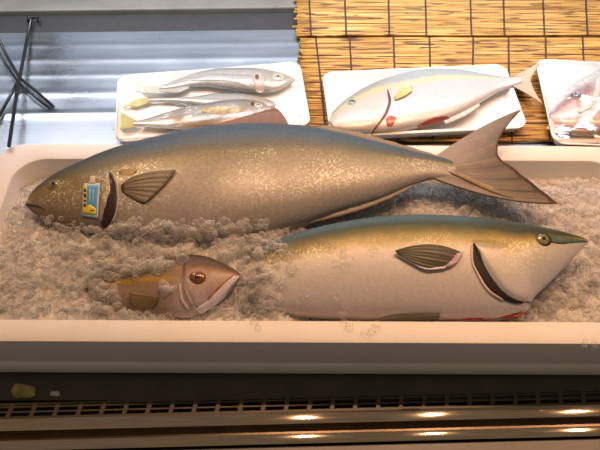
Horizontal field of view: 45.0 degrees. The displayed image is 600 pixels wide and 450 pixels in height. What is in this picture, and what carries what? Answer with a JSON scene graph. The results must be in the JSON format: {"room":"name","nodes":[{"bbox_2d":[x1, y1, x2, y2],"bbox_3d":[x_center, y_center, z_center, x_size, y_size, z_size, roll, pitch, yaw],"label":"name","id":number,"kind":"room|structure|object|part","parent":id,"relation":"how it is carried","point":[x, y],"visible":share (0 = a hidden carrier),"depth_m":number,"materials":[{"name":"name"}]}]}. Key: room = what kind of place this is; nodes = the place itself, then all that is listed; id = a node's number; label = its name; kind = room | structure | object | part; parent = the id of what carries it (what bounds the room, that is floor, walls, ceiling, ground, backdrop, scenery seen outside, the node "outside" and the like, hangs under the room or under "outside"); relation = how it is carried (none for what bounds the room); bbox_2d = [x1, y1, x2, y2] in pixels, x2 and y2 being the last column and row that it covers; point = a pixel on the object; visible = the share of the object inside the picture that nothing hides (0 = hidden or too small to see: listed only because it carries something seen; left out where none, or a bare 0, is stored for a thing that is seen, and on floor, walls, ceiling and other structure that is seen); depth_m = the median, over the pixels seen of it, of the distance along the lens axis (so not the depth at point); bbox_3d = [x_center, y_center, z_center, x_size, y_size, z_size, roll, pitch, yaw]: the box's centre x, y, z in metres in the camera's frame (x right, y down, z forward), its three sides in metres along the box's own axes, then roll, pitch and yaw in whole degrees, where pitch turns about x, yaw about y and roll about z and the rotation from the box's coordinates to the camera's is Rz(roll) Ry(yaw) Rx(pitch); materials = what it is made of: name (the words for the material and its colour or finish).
{"room":"food shop","nodes":[
{"label":"food shop","id":0,"kind":"room"},
{"bbox_3d":[0.000,0.560,1.717,4.000,0.020,4.000,0,52,0],"label":"floor","id":1,"kind":"structure","parent":0,"visible":0},
{"bbox_2d":[0,0,599,449],"bbox_3d":[-0.002,0.016,1.241,1.522,1.400,1.000,0,52,0],"label":"display case","id":2,"kind":"object","parent":1,"relation":"on","point":[78,52],"visible":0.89,"depth_m":0.96,"materials":[{"name":"metal"}]},
{"bbox_2d":[11,383,35,398],"bbox_3d":[-0.362,0.216,0.949,0.027,0.018,0.018,0,52,0],"label":"wedge","id":3,"kind":"object","parent":2,"relation":"on","point":[18,390],"visible":1,"depth_m":0.95,"materials":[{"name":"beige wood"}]},
{"bbox_2d":[0,16,54,146],"bbox_3d":[-0.459,-0.249,1.199,0.095,0.032,0.357,-10,53,-8],"label":"wire stand","id":4,"kind":"object","parent":2,"relation":"on","point":[16,87],"visible":1,"depth_m":1.19,"materials":[{"name":"black metal"}]},
{"bbox_3d":[-0.473,-0.204,1.175,0.007,0.011,0.100,8,52,6],"label":"cross leg","id":5,"kind":"part","parent":4,"relation":"part of","materials":[{"name":"black metal"}]},
{"bbox_3d":[-0.467,-0.247,1.199,0.015,0.025,0.187,-34,59,-23],"label":"cross leg","id":6,"kind":"part","parent":4,"relation":"part of","materials":[{"name":"black metal"}]},
{"bbox_3d":[-0.469,-0.260,1.207,0.019,0.030,0.212,-32,59,-23],"label":"cross leg","id":7,"kind":"part","parent":4,"relation":"part of","materials":[{"name":"black metal"}]},
{"bbox_2d":[50,391,59,395],"bbox_3d":[-0.323,0.221,0.953,0.014,0.006,0.007,0,52,0],"label":"crumb","id":8,"kind":"object","parent":2,"relation":"on","point":[53,393],"visible":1,"depth_m":0.95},
{"bbox_2d":[115,62,309,143],"bbox_3d":[-0.141,-0.201,1.157,0.303,0.037,0.157,-5,52,-4],"label":"tray","id":9,"kind":"object","parent":2,"relation":"on","point":[291,101],"visible":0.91,"depth_m":1.18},
{"bbox_2d":[112,99,270,129],"bbox_3d":[-0.170,-0.171,1.139,0.250,0.022,0.061,-4,52,-3],"label":"mackerel","id":10,"kind":"object","parent":9,"relation":"on","point":[217,112],"visible":0.83,"depth_m":1.13,"materials":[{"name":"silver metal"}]},
{"bbox_2d":[255,103,262,107],"bbox_3d":[-0.066,-0.188,1.144,0.013,0.005,0.011,-4,52,-3],"label":"socket","id":11,"kind":"object","parent":10,"relation":"attached to","point":[257,105],"depth_m":1.14,"materials":[{"name":"food"}]},
{"bbox_2d":[123,93,275,107],"bbox_3d":[-0.161,-0.197,1.164,0.246,0.017,0.041,0,52,0],"label":"mackerel","id":12,"kind":"object","parent":9,"relation":"on","point":[194,100],"visible":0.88,"depth_m":1.16,"materials":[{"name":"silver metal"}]},
{"bbox_2d":[126,68,294,92],"bbox_3d":[-0.148,-0.237,1.189,0.279,0.024,0.059,0,52,0],"label":"mackerel","id":13,"kind":"object","parent":9,"relation":"on","point":[255,80],"visible":1,"depth_m":1.18,"materials":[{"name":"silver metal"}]},
{"bbox_2d":[273,74,283,80],"bbox_3d":[-0.036,-0.240,1.183,0.018,0.006,0.015,-4,52,-3],"label":"socket","id":14,"kind":"object","parent":13,"relation":"attached to","point":[276,77],"depth_m":1.18,"materials":[{"name":"food"}]},
{"bbox_2d":[0,30,556,154],"bbox_3d":[-0.005,-0.226,1.214,1.500,0.021,0.304,-1,52,-1],"label":"shelf","id":15,"kind":"object","parent":2,"relation":"attached to","point":[79,72],"depth_m":1.24,"materials":[{"name":"metal"}]},
{"bbox_2d":[0,144,599,374],"bbox_3d":[0.025,0.042,1.031,0.953,0.100,0.336,0,52,0],"label":"box","id":16,"kind":"object","parent":2,"relation":"on","point":[89,346],"visible":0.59,"depth_m":0.92,"materials":[{"name":"white plastic"}]},
{"bbox_2d":[0,176,599,321],"bbox_3d":[0.025,0.022,1.005,0.894,0.123,0.277,0,52,0],"label":"crushed ice","id":17,"kind":"object","parent":16,"relation":"in","point":[45,266],"visible":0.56,"depth_m":0.96,"materials":[{"name":"white ice"}]},
{"bbox_2d":[83,254,241,318],"bbox_3d":[-0.178,0.079,0.943,0.206,0.054,0.084,2,52,2],"label":"fish","id":18,"kind":"object","parent":17,"relation":"on","point":[201,282],"visible":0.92,"depth_m":0.92},
{"bbox_2d":[25,108,557,243],"bbox_3d":[-0.019,-0.077,1.036,0.730,0.086,0.213,-6,52,-5],"label":"amberjack","id":19,"kind":"object","parent":17,"relation":"on","point":[255,167],"visible":0.98,"depth_m":0.99,"materials":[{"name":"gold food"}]},
{"bbox_2d":[48,179,59,189],"bbox_3d":[-0.338,-0.055,1.001,0.021,0.010,0.018,0,52,0],"label":"socket","id":20,"kind":"object","parent":19,"relation":"attached to","point":[53,184],"depth_m":1.00,"materials":[{"name":"food"}]},
{"bbox_3d":[-0.278,-0.034,0.968,0.018,0.009,0.042,0,61,0],"label":"print panel","id":21,"kind":"part","parent":19,"relation":"part of","materials":[{"name":"blue paper"}]},
{"bbox_2d":[244,214,588,320],"bbox_3d":[0.156,0.055,0.950,0.454,0.086,0.141,1,52,0],"label":"yellowtail","id":22,"kind":"object","parent":17,"relation":"on","point":[413,267],"visible":0.95,"depth_m":0.92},
{"bbox_2d":[535,232,551,245],"bbox_3d":[0.315,0.019,0.940,0.024,0.011,0.020,0,52,0],"label":"socket","id":23,"kind":"object","parent":22,"relation":"attached to","point":[541,238],"depth_m":0.94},
{"bbox_2d":[0,389,599,418],"bbox_3d":[0.006,0.243,0.957,1.500,0.039,0.067,0,52,0],"label":"vent","id":24,"kind":"object","parent":2,"relation":"attached to","point":[71,403],"depth_m":0.94,"materials":[{"name":"metal"}]},
{"bbox_3d":[0.007,0.275,0.920,1.500,0.024,0.013,-1,52,-1],"label":"rail","id":25,"kind":"part","parent":2,"relation":"part of","materials":[{"name":"metal"}]},
{"bbox_3d":[0.006,0.254,0.937,1.500,0.024,0.016,-1,52,-1],"label":"rail","id":26,"kind":"part","parent":2,"relation":"part of","materials":[{"name":"metal"}]},
{"bbox_3d":[0.008,0.313,0.898,1.500,0.026,0.071,-1,52,-1],"label":"panel","id":27,"kind":"part","parent":2,"relation":"part of","materials":[{"name":"brown metal"}]},
{"bbox_2d":[292,0,599,36],"bbox_3d":[0.302,-0.405,1.330,0.632,0.007,0.180,0,52,0],"label":"bamboo mat","id":28,"kind":"object","parent":2,"relation":"on","point":[318,18],"visible":1,"depth_m":1.30,"materials":[{"name":"wood"}]},
{"bbox_2d":[297,36,599,141],"bbox_3d":[0.307,-0.236,1.205,0.624,0.007,0.270,0,52,0],"label":"bamboo mat","id":29,"kind":"object","parent":2,"relation":"on","point":[321,56],"visible":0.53,"depth_m":1.25,"materials":[{"name":"wood"}]},
{"bbox_2d":[323,64,525,138],"bbox_3d":[0.194,-0.196,1.161,0.306,0.018,0.151,-3,52,-2],"label":"tray","id":30,"kind":"object","parent":29,"relation":"on","point":[338,85],"visible":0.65,"depth_m":1.17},
{"bbox_2d":[329,62,542,133],"bbox_3d":[0.225,-0.207,1.153,0.377,0.038,0.127,-9,53,-7],"label":"fish","id":31,"kind":"object","parent":30,"relation":"on","point":[415,99],"visible":0.98,"depth_m":1.13},
{"bbox_2d":[347,99,356,104],"bbox_3d":[0.081,-0.191,1.130,0.017,0.007,0.014,4,52,3],"label":"socket","id":32,"kind":"object","parent":31,"relation":"attached to","point":[349,101],"depth_m":1.13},
{"bbox_2d":[386,116,395,125],"bbox_3d":[0.139,-0.159,1.103,0.015,0.007,0.016,0,52,0],"label":"sticker","id":33,"kind":"object","parent":31,"relation":"on","point":[390,120],"depth_m":1.10,"materials":[{"name":"red paper"}]},
{"bbox_2d":[537,59,599,145],"bbox_3d":[0.511,-0.198,1.145,0.248,0.045,0.199,3,52,2],"label":"tray","id":34,"kind":"object","parent":29,"relation":"on","point":[555,76],"visible":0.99,"depth_m":1.20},
{"bbox_2d":[546,122,599,135],"bbox_3d":[0.459,-0.157,1.127,0.154,0.016,0.046,-3,52,-2],"label":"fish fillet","id":35,"kind":"object","parent":34,"relation":"in","point":[559,130],"visible":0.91,"depth_m":1.11,"materials":[{"name":"white food"}]},
{"bbox_2d":[549,69,599,130],"bbox_3d":[0.519,-0.210,1.160,0.262,0.032,0.163,0,52,0],"label":"fish","id":36,"kind":"object","parent":34,"relation":"in","point":[578,107],"visible":1,"depth_m":1.13},
{"bbox_2d":[571,92,582,97],"bbox_3d":[0.436,-0.203,1.141,0.020,0.007,0.017,4,52,3],"label":"socket","id":37,"kind":"object","parent":36,"relation":"attached to","point":[573,94],"depth_m":1.14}
]}

